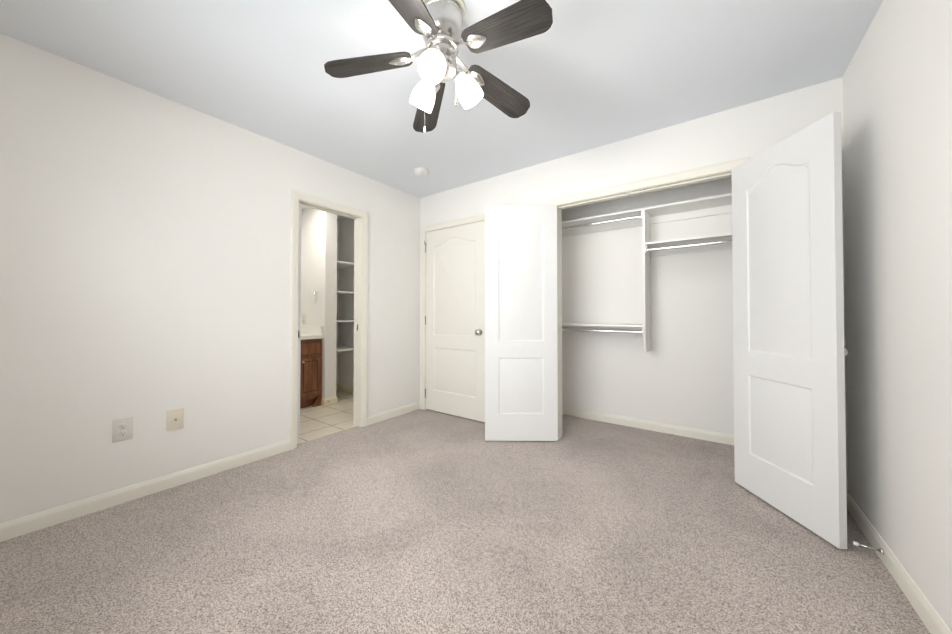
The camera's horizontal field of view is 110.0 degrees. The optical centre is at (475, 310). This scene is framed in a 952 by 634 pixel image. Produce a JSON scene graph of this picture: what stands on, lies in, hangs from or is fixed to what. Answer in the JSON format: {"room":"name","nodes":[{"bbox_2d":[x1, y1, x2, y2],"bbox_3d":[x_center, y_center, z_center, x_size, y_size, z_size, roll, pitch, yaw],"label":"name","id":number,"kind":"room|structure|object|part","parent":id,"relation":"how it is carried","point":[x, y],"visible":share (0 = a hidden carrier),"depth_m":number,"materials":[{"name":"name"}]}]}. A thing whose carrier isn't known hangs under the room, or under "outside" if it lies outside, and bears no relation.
{"room":"empty bedroom","nodes":[
{"label":"empty bedroom","id":0,"kind":"room"},
{"bbox_2d":[0,33,419,523],"bbox_3d":[-1.711,-0.103,2.496,0.120,2.440,3.460,-1,-1,36],"label":"wall","id":1,"kind":"structure","parent":0,"point":[84,185],"depth_m":1.84,"materials":[{"name":"white paint"}]},
{"bbox_2d":[112,417,132,442],"bbox_3d":[-2.037,0.689,1.924,0.008,0.128,0.082,-1,-1,36],"label":"duplex electrical outlet","id":2,"kind":"object","parent":1,"relation":"attached to","point":[123,429],"visible":1,"depth_m":1.92,"materials":[{"name":"white plastic"}]},
{"bbox_2d":[0,439,289,541],"bbox_3d":[-2.046,1.067,1.904,0.012,0.084,1.893,-1,-1,36],"label":"baseboard","id":3,"kind":"structure","parent":1,"relation":"attached to","point":[14,528],"depth_m":1.93,"materials":[{"name":"beige paint"}]},
{"bbox_2d":[166,408,183,430],"bbox_3d":[-1.899,0.692,2.107,0.018,0.128,0.082,-1,-1,36],"label":"outlet plate","id":4,"kind":"object","parent":1,"relation":"attached to","point":[175,419],"visible":1,"depth_m":2.11,"materials":[{"name":"beige plastic"}]},
{"bbox_2d":[297,202,301,443],"bbox_3d":[-1.669,0.098,2.551,0.041,2.014,0.634,-1,-1,36],"label":"pocket door","id":5,"kind":"structure","parent":1,"relation":"in","point":[299,326],"depth_m":2.79,"materials":[{"name":"white paint"}]},
{"bbox_2d":[290,190,367,449],"bbox_3d":[-1.326,0.077,3.011,0.138,2.092,0.724,-1,-1,36],"label":"door frame","id":6,"kind":"structure","parent":1,"relation":"attached to","point":[296,196],"depth_m":3.22,"materials":[{"name":"beige paint"}]},
{"bbox_2d":[367,401,420,425],"bbox_3d":[-0.848,1.089,3.545,0.033,0.084,0.723,-1,-1,36],"label":"baseboard","id":7,"kind":"structure","parent":1,"relation":"attached to","point":[382,416],"depth_m":3.52,"materials":[{"name":"beige paint"}]},
{"bbox_2d":[165,100,296,474],"bbox_3d":[-1.715,-0.104,2.417,0.034,2.440,0.787,-1,-1,36],"label":"wall","id":8,"kind":"structure","parent":0,"point":[231,186],"depth_m":2.34,"materials":[{"name":"white paint"}]},
{"bbox_2d":[301,207,336,398],"bbox_3d":[-1.999,-0.081,4.215,0.600,2.440,0.150,-1,-1,36],"label":"wall","id":9,"kind":"structure","parent":0,"point":[319,251],"depth_m":4.07,"materials":[{"name":"white paint"}]},
{"bbox_2d":[302,314,305,323],"bbox_3d":[-2.200,0.110,4.259,0.082,0.128,0.008,-1,-1,36],"label":"outlet","id":10,"kind":"object","parent":9,"relation":"attached to","point":[303,318],"visible":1,"depth_m":4.25,"materials":[{"name":"beige plastic"}]},
{"bbox_2d":[321,385,353,405],"bbox_3d":[-1.564,1.095,4.050,1.480,0.084,0.703,-1,-1,36],"label":"baseboard","id":11,"kind":"structure","parent":9,"relation":"attached to","point":[334,400],"depth_m":4.08,"materials":[{"name":"beige"}]},
{"bbox_2d":[337,261,353,351],"bbox_3d":[-1.842,-0.028,4.446,0.577,1.170,0.404,-1,-1,36],"label":"shelves","id":12,"kind":"object","parent":9,"relation":"attached to","point":[342,265],"visible":0.38,"depth_m":4.33,"materials":[{"name":"white"}]},
{"bbox_2d":[298,391,355,443],"bbox_3d":[-1.968,1.161,3.541,1.660,0.060,2.240,-1,-1,36],"label":"floor","id":13,"kind":"structure","parent":0,"point":[316,422],"depth_m":3.48,"materials":[{"name":"beige tile"}]},
{"bbox_2d":[300,326,322,407],"bbox_3d":[-2.315,0.664,3.776,0.581,0.940,0.905,-1,-1,36],"label":"bathroom vanity","id":14,"kind":"object","parent":13,"relation":"on","point":[311,369],"visible":0.25,"depth_m":3.90,"materials":[{"name":"brown wood"}]},
{"bbox_2d":[336,220,339,384],"bbox_3d":[-2.593,-0.083,4.008,0.120,2.440,2.240,-1,-1,36],"label":"wall","id":15,"kind":"structure","parent":0,"point":[338,289],"depth_m":4.77,"materials":[{"name":"white paint"}]},
{"bbox_2d":[0,0,882,219],"bbox_3d":[-0.683,-1.376,2.313,5.220,0.100,4.340,-1,-1,36],"label":"ceiling","id":16,"kind":"structure","parent":0,"point":[582,75],"depth_m":1.81,"materials":[{"name":"white paint"}]},
{"bbox_2d":[414,168,428,176],"bbox_3d":[-0.516,-1.294,3.141,0.136,0.042,0.136,-1,-1,36],"label":"smoke detector","id":17,"kind":"object","parent":16,"relation":"attached to","point":[421,172],"visible":1,"depth_m":3.10,"materials":[{"name":"white plastic"}]},
{"bbox_2d":[324,0,552,132],"bbox_3d":[-0.118,-1.054,1.450,0.949,0.567,0.983,-1,-1,36],"label":"ceiling fan","id":18,"kind":"object","parent":16,"relation":"hanging from","point":[437,25],"visible":1,"depth_m":1.42,"materials":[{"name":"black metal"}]},
{"bbox_3d":[-0.476,-1.085,1.474,0.385,0.006,0.136,-9,11,0],"label":"blade","id":19,"kind":"part","parent":18,"relation":"part of","materials":[{"name":"black wood"}]},
{"bbox_3d":[-0.251,-1.089,1.165,0.136,0.006,0.385,12,12,16],"label":"blade","id":20,"kind":"part","parent":18,"relation":"part of","materials":[{"name":"black wood"}]},
{"bbox_3d":[-0.247,-0.996,1.557,0.131,0.142,0.109,-1,-1,36],"label":"lamp shade","id":21,"kind":"part","parent":18,"relation":"part of","materials":[{"name":"white glass"}]},
{"bbox_3d":[-0.252,-1.081,1.784,0.136,0.006,0.385,-12,-6,-20],"label":"blade","id":22,"kind":"part","parent":18,"relation":"part of","materials":[{"name":"black wood"}]},
{"bbox_3d":[-0.173,-0.998,1.346,0.115,0.142,0.128,-1,-1,36],"label":"lamp shade","id":23,"kind":"part","parent":18,"relation":"part of","materials":[{"name":"white glass"}]},
{"bbox_3d":[-0.026,-0.996,1.515,0.117,0.142,0.124,-1,-1,36],"label":"lamp shade","id":24,"kind":"part","parent":18,"relation":"part of","materials":[{"name":"white glass"}]},
{"bbox_3d":[0.112,-1.082,1.667,0.385,0.006,0.136,12,-19,-36],"label":"blade","id":25,"kind":"part","parent":18,"relation":"part of","materials":[{"name":"black wood"}]},
{"label":"blade","id":26,"kind":"part","parent":18,"relation":"part of","materials":[{"name":"black wood"}]},
{"bbox_2d":[0,409,929,633],"bbox_3d":[-0.010,1.137,1.794,3.560,0.060,4.340,-1,-1,36],"label":"floor carpet","id":27,"kind":"object","parent":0,"point":[420,521],"visible":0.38,"depth_m":1.52,"materials":[{"name":"grey carpet"}]},
{"bbox_2d":[339,77,848,492],"bbox_3d":[0.101,-0.092,3.383,4.980,2.440,0.140,-1,-1,36],"label":"wall","id":28,"kind":"structure","parent":0,"point":[712,139],"depth_m":2.52,"materials":[{"name":"white paint"}]},
{"bbox_2d":[421,214,484,409],"bbox_3d":[-0.210,0.085,3.607,0.944,2.092,0.138,-1,-1,36],"label":"door frame","id":29,"kind":"structure","parent":28,"relation":"attached to","point":[425,229],"depth_m":3.80,"materials":[{"name":"beige paint"}]},
{"bbox_2d":[424,221,484,421],"bbox_3d":[-0.253,0.111,3.556,0.824,2.013,0.100,-1,-1,36],"label":"hall door","id":30,"kind":"structure","parent":28,"relation":"in","point":[455,321],"depth_m":3.54,"materials":[{"name":"white paint"}]},
{"bbox_2d":[485,205,557,440],"bbox_3d":[0.390,0.102,2.867,0.626,2.013,0.050,0,-1,1],"label":"closet door","id":31,"kind":"structure","parent":28,"relation":"in","point":[521,390],"depth_m":2.84,"materials":[{"name":"white paint"}]},
{"bbox_2d":[557,170,731,438],"bbox_3d":[1.238,0.094,2.572,1.276,2.048,0.120,-1,-1,36],"label":"door frame","id":32,"kind":"structure","parent":28,"relation":"attached to","point":[699,179],"depth_m":2.90,"materials":[{"name":"beige paint"}]},
{"bbox_2d":[549,157,749,204],"bbox_3d":[1.198,0.071,2.516,1.364,2.092,0.018,-1,-1,36],"label":"trim","id":33,"kind":"structure","parent":28,"relation":"attached to","point":[697,172],"depth_m":2.45,"materials":[{"name":"beige paint"}]},
{"bbox_2d":[732,112,847,548],"bbox_3d":[1.710,0.089,1.849,0.100,2.013,0.626,0,-1,0],"label":"closet door","id":34,"kind":"structure","parent":28,"relation":"in","point":[790,352],"depth_m":1.75,"materials":[{"name":"white paint"}]},
{"bbox_2d":[562,177,733,434],"bbox_3d":[1.699,-0.094,3.179,2.150,2.440,0.120,-1,-1,36],"label":"wall","id":35,"kind":"structure","parent":0,"point":[680,372],"depth_m":3.12,"materials":[{"name":"white paint"}]},
{"bbox_2d":[562,193,731,351],"bbox_3d":[1.624,-0.262,2.975,2.026,1.269,0.298,-1,-1,36],"label":"closet shelving","id":36,"kind":"object","parent":35,"relation":"attached to","point":[645,217],"visible":0.54,"depth_m":2.97,"materials":[{"name":"white paint"}]},
{"bbox_2d":[562,406,733,445],"bbox_3d":[1.525,1.079,2.820,2.030,0.084,0.640,-1,-1,36],"label":"baseboard","id":37,"kind":"structure","parent":35,"relation":"attached to","point":[717,437],"depth_m":3.11,"materials":[{"name":"beige paint"}]},
{"bbox_2d":[843,0,951,631],"bbox_3d":[1.384,-0.126,0.804,0.120,2.440,4.340,-1,-1,36],"label":"wall","id":38,"kind":"structure","parent":0,"point":[897,106],"depth_m":1.30,"materials":[{"name":"white paint"}]},
{"bbox_2d":[853,541,883,553],"bbox_3d":[1.741,1.053,1.481,0.088,0.022,0.022,-1,-1,36],"label":"door stop","id":39,"kind":"object","parent":38,"relation":"attached to","point":[881,550],"visible":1,"depth_m":1.48,"materials":[{"name":"silver metal"}]},
{"bbox_2d":[846,492,951,633],"bbox_3d":[0.946,1.050,0.636,0.413,0.084,3.340,-1,-1,36],"label":"baseboard","id":40,"kind":"structure","parent":38,"relation":"attached to","point":[928,615],"depth_m":1.32,"materials":[{"name":"beige paint"}]}
]}

